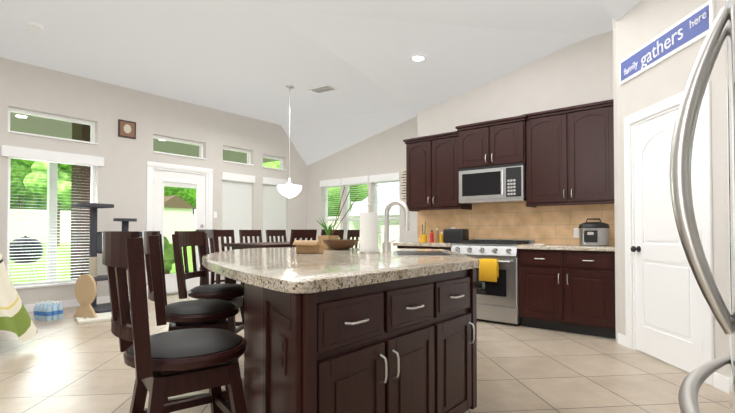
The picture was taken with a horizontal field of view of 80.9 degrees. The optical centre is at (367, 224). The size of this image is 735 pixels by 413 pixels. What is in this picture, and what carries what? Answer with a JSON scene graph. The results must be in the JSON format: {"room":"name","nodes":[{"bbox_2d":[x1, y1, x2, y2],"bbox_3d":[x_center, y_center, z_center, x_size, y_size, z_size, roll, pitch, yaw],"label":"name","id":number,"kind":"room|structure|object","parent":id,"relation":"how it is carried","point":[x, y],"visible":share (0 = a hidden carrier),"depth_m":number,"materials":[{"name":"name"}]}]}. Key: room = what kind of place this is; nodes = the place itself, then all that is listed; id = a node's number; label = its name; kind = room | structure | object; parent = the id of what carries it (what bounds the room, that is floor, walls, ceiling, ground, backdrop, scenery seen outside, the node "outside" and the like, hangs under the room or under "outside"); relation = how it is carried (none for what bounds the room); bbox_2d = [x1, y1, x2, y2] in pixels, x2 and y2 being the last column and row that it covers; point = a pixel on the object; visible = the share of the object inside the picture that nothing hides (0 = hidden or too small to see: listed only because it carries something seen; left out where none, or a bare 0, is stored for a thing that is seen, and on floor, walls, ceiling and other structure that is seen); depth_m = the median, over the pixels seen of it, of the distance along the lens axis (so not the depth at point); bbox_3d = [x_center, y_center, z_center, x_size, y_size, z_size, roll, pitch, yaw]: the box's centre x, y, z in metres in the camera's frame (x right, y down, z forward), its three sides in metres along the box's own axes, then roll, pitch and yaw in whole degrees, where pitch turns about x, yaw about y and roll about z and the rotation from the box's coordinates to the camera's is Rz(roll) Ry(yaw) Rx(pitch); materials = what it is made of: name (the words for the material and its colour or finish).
{"room":"kitchen","nodes":[
{"label":"kitchen","id":0,"kind":"room"},
{"bbox_2d":[0,0,641,165],"bbox_3d":[-1.380,-1.779,3.363,8.410,1.031,10.300,-1,-1,39],"label":"ceiling","id":1,"kind":"structure","parent":0,"point":[250,58],"depth_m":5.18,"materials":[{"name":"paint"}]},
{"bbox_2d":[27,22,43,29],"bbox_3d":[-3.625,-2.156,4.705,0.150,0.034,0.150,-1,-1,39],"label":"smoke detector","id":2,"kind":"object","parent":1,"relation":"attached to","point":[34,25],"visible":1,"depth_m":4.67,"materials":[{"name":"white plastic"}]},
{"bbox_2d":[277,85,301,197],"bbox_3d":[-1.209,-1.274,6.696,0.380,1.735,0.380,-1,-1,39],"label":"pendant lamp","id":3,"kind":"object","parent":1,"relation":"hanging from","point":[289,189],"visible":1,"depth_m":6.62,"materials":[{"name":"white glass"}]},
{"bbox_2d":[308,84,336,93],"bbox_3d":[-0.708,-2.132,6.819,0.400,0.014,0.240,-1,-1,34],"label":"ceiling vent","id":4,"kind":"object","parent":1,"relation":"in","point":[322,89],"visible":0.98,"depth_m":6.81,"materials":[{"name":"white metal"}]},
{"bbox_2d":[410,55,425,61],"bbox_3d":[0.612,-1.997,5.209,0.189,0.008,0.189,0,-1,15],"label":"recessed light","id":5,"kind":"object","parent":1,"relation":"in","point":[418,58],"visible":1,"depth_m":5.16,"materials":[{"name":"white"}]},
{"bbox_2d":[0,0,728,377],"bbox_3d":[-1.380,-0.715,3.346,8.410,3.700,10.300,-1,-1,39],"label":"wall","id":6,"kind":"structure","parent":0,"point":[586,70],"depth_m":6.05,"materials":[{"name":"paint"}]},
{"bbox_2d":[24,295,129,311],"bbox_3d":[-5.589,1.104,4.478,0.015,0.100,6.390,-1,-1,39],"label":"baseboard","id":7,"kind":"structure","parent":6,"relation":"attached to","point":[104,299],"depth_m":6.15,"materials":[{"name":"white wood"}]},
{"bbox_2d":[118,119,135,138],"bbox_3d":[-3.764,-1.486,6.754,0.027,0.270,0.260,-1,-1,39],"label":"framed picture","id":8,"kind":"object","parent":6,"relation":"attached to","point":[126,129],"visible":1,"depth_m":6.74},
{"bbox_2d":[146,161,212,297],"bbox_3d":[-3.283,0.094,7.484,0.220,2.215,1.170,-1,-1,39],"label":"door","id":9,"kind":"structure","parent":6,"relation":"attached to","point":[199,180],"depth_m":7.38,"materials":[{"name":"white wood"}]},
{"bbox_2d":[401,168,405,202],"bbox_3d":[0.727,-0.721,7.999,0.230,0.660,0.022,-1,-1,39],"label":"sign","id":10,"kind":"object","parent":6,"relation":"attached to","point":[403,184],"visible":0.44,"depth_m":8.03,"materials":[{"name":"beige"}]},
{"bbox_2d":[405,131,468,210],"bbox_3d":[0.984,-0.700,6.029,0.855,0.957,0.346,-1,-1,39],"label":"upper cabinet","id":11,"kind":"object","parent":6,"relation":"attached to","point":[431,163],"depth_m":5.89,"materials":[{"name":"brown wood"}]},
{"bbox_2d":[457,115,524,166],"bbox_3d":[1.630,-0.977,5.476,0.850,0.522,0.396,-1,-1,39],"label":"upper cabinet","id":12,"kind":"object","parent":6,"relation":"attached to","point":[503,141],"depth_m":5.30,"materials":[{"name":"brown wood"}]},
{"bbox_2d":[457,159,524,206],"bbox_3d":[1.613,-0.493,5.447,0.830,0.443,0.449,-1,-1,39],"label":"microwave","id":13,"kind":"object","parent":6,"relation":"attached to","point":[490,184],"depth_m":5.30,"materials":[{"name":"silver metal"}]},
{"bbox_2d":[525,99,613,206],"bbox_3d":[2.339,-0.759,4.929,0.935,1.040,0.346,-1,-1,39],"label":"upper cabinet","id":14,"kind":"object","parent":6,"relation":"attached to","point":[546,178],"depth_m":4.78,"materials":[{"name":"brown wood"}]},
{"bbox_2d":[619,0,714,84],"bbox_3d":[2.406,-1.446,3.555,0.028,0.230,1.120,0,-1,0],"label":"family sign","id":15,"kind":"object","parent":6,"relation":"attached to","point":[693,27],"visible":1,"depth_m":3.41,"materials":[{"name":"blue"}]},
{"bbox_2d":[624,80,713,385],"bbox_3d":[2.452,0.066,3.526,0.178,2.145,1.020,0,-1,0],"label":"door","id":16,"kind":"structure","parent":6,"relation":"attached to","point":[670,319],"depth_m":3.55,"materials":[{"name":"white wood"}]},
{"bbox_2d":[713,372,728,393],"bbox_3d":[2.408,1.073,2.550,0.568,0.100,0.704,-1,-1,39],"label":"baseboard","id":17,"kind":"structure","parent":6,"relation":"attached to","point":[720,382],"depth_m":2.93,"materials":[{"name":"white"}]},
{"bbox_2d":[0,293,729,412],"bbox_3d":[-1.380,1.160,3.317,8.410,0.050,10.300,-1,-1,39],"label":"floor","id":18,"kind":"structure","parent":0,"point":[67,363],"depth_m":3.25,"materials":[{"name":"tile"}]},
{"bbox_2d":[0,254,36,341],"bbox_3d":[-4.211,0.699,3.373,1.315,0.897,2.474,-1,-1,39],"label":"blanket","id":19,"kind":"object","parent":18,"relation":"on","point":[15,317],"visible":1,"depth_m":3.92,"materials":[{"name":"multicoloured"}]},
{"bbox_2d":[34,300,62,320],"bbox_3d":[-3.909,1.060,5.283,0.269,0.212,0.198,0,-1,19],"label":"water bottles","id":20,"kind":"object","parent":18,"relation":"on","point":[48,310],"visible":1,"depth_m":5.22,"materials":[{"name":"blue plastic"}]},
{"bbox_2d":[71,203,147,312],"bbox_3d":[-3.506,0.451,5.976,0.654,1.450,0.898,-1,-1,39],"label":"cat tree","id":21,"kind":"object","parent":18,"relation":"on","point":[95,247],"visible":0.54,"depth_m":5.84,"materials":[{"name":"carpet"}]},
{"bbox_2d":[74,310,149,323],"bbox_3d":[-3.190,1.149,5.394,0.760,0.036,0.440,1,-1,-39],"label":"mat","id":22,"kind":"object","parent":18,"relation":"on","point":[103,317],"visible":0.29,"depth_m":5.15,"materials":[{"name":"white fabric"}]},
{"bbox_2d":[73,274,96,317],"bbox_3d":[-3.430,0.868,5.246,0.300,0.520,0.040,0,-1,9],"label":"cat scratcher","id":23,"kind":"object","parent":22,"relation":"on","point":[85,289],"visible":1,"depth_m":5.23,"materials":[{"name":"beige cardboard"}]},
{"bbox_2d":[102,231,246,412],"bbox_3d":[-0.714,0.570,1.639,0.507,1.086,0.489,1,-1,-36],"label":"bar stool","id":24,"kind":"object","parent":18,"relation":"on","point":[198,359],"visible":1,"depth_m":1.50,"materials":[{"name":"brown wood"}]},
{"bbox_2d":[142,231,238,403],"bbox_3d":[-0.976,0.583,2.409,0.507,1.086,0.489,0,-1,-24],"label":"bar stool","id":25,"kind":"object","parent":18,"relation":"on","point":[205,313],"visible":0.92,"depth_m":2.24,"materials":[{"name":"brown wood"}]},
{"bbox_2d":[172,231,243,361],"bbox_3d":[-1.131,0.595,3.203,0.507,1.086,0.489,0,-1,2],"label":"bar stool","id":26,"kind":"object","parent":18,"relation":"on","point":[233,293],"visible":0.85,"depth_m":3.11,"materials":[{"name":"brown wood"}]},
{"bbox_2d":[196,229,243,284],"bbox_3d":[-1.951,0.622,5.754,0.450,1.103,0.502,-1,-1,39],"label":"dining chair","id":27,"kind":"object","parent":18,"relation":"on","point":[211,234],"visible":0.21,"depth_m":5.53,"materials":[{"name":"brown wood"}]},
{"bbox_2d":[210,230,235,283],"bbox_3d":[-2.132,0.637,6.682,0.502,1.103,0.450,-1,-1,39],"label":"dining chair","id":28,"kind":"object","parent":18,"relation":"on","point":[222,234],"visible":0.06,"depth_m":6.81,"materials":[{"name":"brown wood"}]},
{"bbox_2d":[239,230,261,242],"bbox_3d":[-1.791,0.643,7.101,0.502,1.103,0.450,-1,-1,39],"label":"dining chair","id":29,"kind":"object","parent":18,"relation":"on","point":[250,233],"visible":0.08,"depth_m":7.23,"materials":[{"name":"brown wood"}]},
{"bbox_2d":[222,242,295,283],"bbox_3d":[-1.209,0.738,6.665,1.000,0.900,1.700,-1,-1,39],"label":"dining table","id":30,"kind":"object","parent":18,"relation":"on","point":[234,246],"visible":0.25,"depth_m":6.10,"materials":[{"name":"brown wood"}]},
{"bbox_2d":[266,230,286,241],"bbox_3d":[-1.451,0.650,7.520,0.502,1.103,0.450,-1,-1,39],"label":"dining chair","id":31,"kind":"object","parent":18,"relation":"on","point":[277,233],"visible":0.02,"depth_m":7.65,"materials":[{"name":"brown wood"}]},
{"bbox_2d":[290,229,316,246],"bbox_3d":[-1.005,0.622,5.766,0.502,1.103,0.450,-1,-1,39],"label":"dining chair","id":32,"kind":"object","parent":18,"relation":"on","point":[302,234],"visible":0.15,"depth_m":5.59,"materials":[{"name":"brown wood"}]},
{"bbox_2d":[321,229,343,238],"bbox_3d":[-0.664,0.629,6.185,0.502,1.103,0.450,-1,-1,39],"label":"dining chair","id":33,"kind":"object","parent":18,"relation":"on","point":[340,233],"visible":0.02,"depth_m":6.11,"materials":[{"name":"brown wood"}]},
{"bbox_2d":[347,230,359,247],"bbox_3d":[-0.324,0.635,6.604,0.502,1.103,0.450,-1,-1,39],"label":"dining chair","id":34,"kind":"object","parent":18,"relation":"on","point":[353,233],"visible":0.08,"depth_m":6.39,"materials":[{"name":"brown wood"}]},
{"bbox_2d":[244,264,484,412],"bbox_3d":[-0.216,0.689,2.946,2.043,0.880,2.419,-1,-1,39],"label":"kitchen island","id":35,"kind":"object","parent":18,"relation":"on","point":[387,329],"depth_m":1.76,"materials":[{"name":"brown wood"}]},
{"bbox_2d":[202,248,478,295],"bbox_3d":[-0.351,0.231,3.078,2.374,0.040,2.486,-1,-1,39],"label":"island countertop","id":36,"kind":"structure","parent":35,"relation":"on","point":[286,270],"depth_m":2.09,"materials":[{"name":"beige stone"}]},
{"bbox_2d":[293,240,323,253],"bbox_3d":[-0.423,0.164,3.105,0.180,0.094,0.150,0,-1,14],"label":"box","id":37,"kind":"object","parent":36,"relation":"on","point":[310,246],"visible":1,"depth_m":3.07,"materials":[{"name":"brown cardboard"}]},
{"bbox_2d":[316,187,357,248],"bbox_3d":[-0.302,-0.061,3.949,0.346,0.570,0.253,-1,-1,39],"label":"planter","id":38,"kind":"object","parent":36,"relation":"on","point":[328,236],"visible":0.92,"depth_m":3.95,"materials":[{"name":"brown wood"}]},
{"bbox_2d":[323,239,358,249],"bbox_3d":[-0.229,0.178,3.724,0.320,0.085,0.320,-1,-1,39],"label":"bowl","id":39,"kind":"object","parent":36,"relation":"on","point":[340,244],"visible":1,"depth_m":3.62,"materials":[{"name":"brown wood"}]},
{"bbox_2d":[357,203,379,252],"bbox_3d":[0.010,0.028,3.197,0.170,0.368,0.170,-1,-1,39],"label":"paper towel","id":40,"kind":"object","parent":36,"relation":"on","point":[368,231],"visible":1,"depth_m":3.14,"materials":[{"name":"white paper"}]},
{"bbox_2d":[397,247,450,250],"bbox_3d":[0.919,0.736,5.885,0.845,0.880,0.616,-1,-1,39],"label":"base cabinet","id":41,"kind":"object","parent":18,"relation":"on","point":[446,248],"depth_m":5.63,"materials":[{"name":"brown wood"}]},
{"bbox_2d":[393,243,453,246],"bbox_3d":[0.891,0.276,5.896,0.892,0.040,0.647,-1,-1,39],"label":"countertop","id":42,"kind":"structure","parent":41,"relation":"on","point":[394,244],"depth_m":5.62,"materials":[{"name":"beige stone"}]},
{"bbox_2d":[421,221,426,241],"bbox_3d":[0.802,0.109,6.136,0.088,0.301,0.090,0,-1,0],"label":"utensil holder","id":43,"kind":"object","parent":42,"relation":"on","point":[424,238],"depth_m":6.10,"materials":[{"name":"yellow ceramic"}]},
{"bbox_2d":[430,230,432,241],"bbox_3d":[0.907,0.173,6.074,0.054,0.170,0.054,0,-1,24],"label":"bottle","id":44,"kind":"object","parent":42,"relation":"on","point":[431,234],"depth_m":6.05,"materials":[{"name":"red plastic"}]},
{"bbox_2d":[433,228,438,242],"bbox_3d":[0.969,0.157,6.024,0.058,0.200,0.058,0,-1,24],"label":"bottle","id":45,"kind":"object","parent":42,"relation":"on","point":[436,232],"depth_m":6.00,"materials":[{"name":"brown plastic"}]},
{"bbox_2d":[438,232,443,242],"bbox_3d":[1.028,0.181,5.976,0.050,0.150,0.050,0,-1,24],"label":"bottle","id":46,"kind":"object","parent":42,"relation":"on","point":[441,235],"depth_m":5.96,"materials":[{"name":"yellow plastic"}]},
{"bbox_2d":[443,229,468,242],"bbox_3d":[1.181,0.157,5.787,0.312,0.192,0.180,-1,-1,39],"label":"toaster","id":47,"kind":"object","parent":42,"relation":"on","point":[453,235],"visible":0.85,"depth_m":5.71,"materials":[{"name":"black plastic"}]},
{"bbox_2d":[451,239,534,325],"bbox_3d":[1.539,0.679,5.321,0.820,0.975,0.683,-1,-1,39],"label":"range","id":48,"kind":"object","parent":18,"relation":"on","point":[498,301],"visible":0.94,"depth_m":4.99,"materials":[{"name":"silver metal"}]},
{"bbox_2d":[479,258,498,281],"bbox_3d":[1.407,0.532,5.002,0.220,0.259,0.051,-1,-1,39],"label":"towel","id":49,"kind":"object","parent":48,"relation":"hanging from","point":[488,269],"visible":1,"depth_m":4.98,"materials":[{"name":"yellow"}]},
{"bbox_2d":[519,251,615,338],"bbox_3d":[2.268,0.719,4.788,0.973,0.880,0.616,-1,-1,39],"label":"base cabinet","id":50,"kind":"object","parent":18,"relation":"on","point":[564,291],"depth_m":4.53,"materials":[{"name":"brown wood"}]},
{"bbox_2d":[517,243,614,250],"bbox_3d":[2.259,0.258,4.785,0.972,0.040,0.647,-1,-1,39],"label":"countertop","id":51,"kind":"structure","parent":50,"relation":"on","point":[547,246],"depth_m":4.62,"materials":[{"name":"beige stone"}]},
{"bbox_2d":[578,218,609,245],"bbox_3d":[2.462,0.087,4.690,0.304,0.298,0.313,-1,-1,39],"label":"rice cooker","id":52,"kind":"object","parent":51,"relation":"on","point":[593,233],"visible":1,"depth_m":4.57,"materials":[{"name":"silver metal"}]},
{"bbox_2d":[669,0,734,412],"bbox_3d":[1.057,0.194,0.716,0.900,1.800,0.915,-1,-1,39],"label":"fridge","id":53,"kind":"object","parent":18,"relation":"on","point":[721,30],"visible":1,"depth_m":0.94,"materials":[{"name":"silver metal"}]},
{"label":"outside","id":54,"kind":"structure","parent":0,"visible":0},
{"bbox_2d":[9,243,195,283],"bbox_3d":[-5.390,0.841,13.736,75.650,1.160,75.000,-1,-1,39],"label":"lawn","id":55,"kind":"structure","parent":54,"point":[63,249],"depth_m":12.95,"materials":[{"name":"green plant"}]},
{"bbox_2d":[9,236,42,282],"bbox_3d":[-7.157,0.767,8.986,0.600,1.084,0.641,-1,-1,39],"label":"grill","id":56,"kind":"object","parent":55,"relation":"on","point":[29,250],"visible":0.81,"depth_m":8.82,"materials":[{"name":"black metal"}]},
{"bbox_2d":[10,112,278,281],"bbox_3d":[-4.913,-0.346,8.276,3.300,3.180,8.100,-1,-1,39],"label":"porch roof","id":57,"kind":"structure","parent":55,"relation":"on","point":[24,123],"depth_m":7.56,"materials":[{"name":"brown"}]},
{"bbox_2d":[164,236,174,273],"bbox_3d":[-4.297,0.685,8.742,0.689,1.132,0.795,-1,-1,39],"label":"shrub","id":58,"kind":"object","parent":55,"relation":"on","point":[169,260],"visible":0.06,"depth_m":8.64,"materials":[{"name":"green plant"}]},
{"bbox_2d":[164,195,195,242],"bbox_3d":[-12.944,-0.164,27.884,2.400,3.300,2.600,-1,-1,39],"label":"shed","id":59,"kind":"object","parent":55,"relation":"on","point":[177,213],"visible":0.4,"depth_m":27.19,"materials":[{"name":"beige"}]},
{"bbox_2d":[10,158,367,245],"bbox_3d":[-10.929,-5.086,20.135,39.067,13.620,61.494,-1,-1,39],"label":"trees","id":60,"kind":"object","parent":55,"relation":"on","point":[32,190],"visible":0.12,"depth_m":24.88,"materials":[{"name":"green plant"}]},
{"bbox_2d":[10,209,398,247],"bbox_3d":[-3.630,0.156,9.094,41.050,2.382,70.000,-1,-1,39],"label":"fence","id":61,"kind":"object","parent":55,"relation":"on","point":[35,220],"visible":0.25,"depth_m":23.29,"materials":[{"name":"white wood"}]}
]}

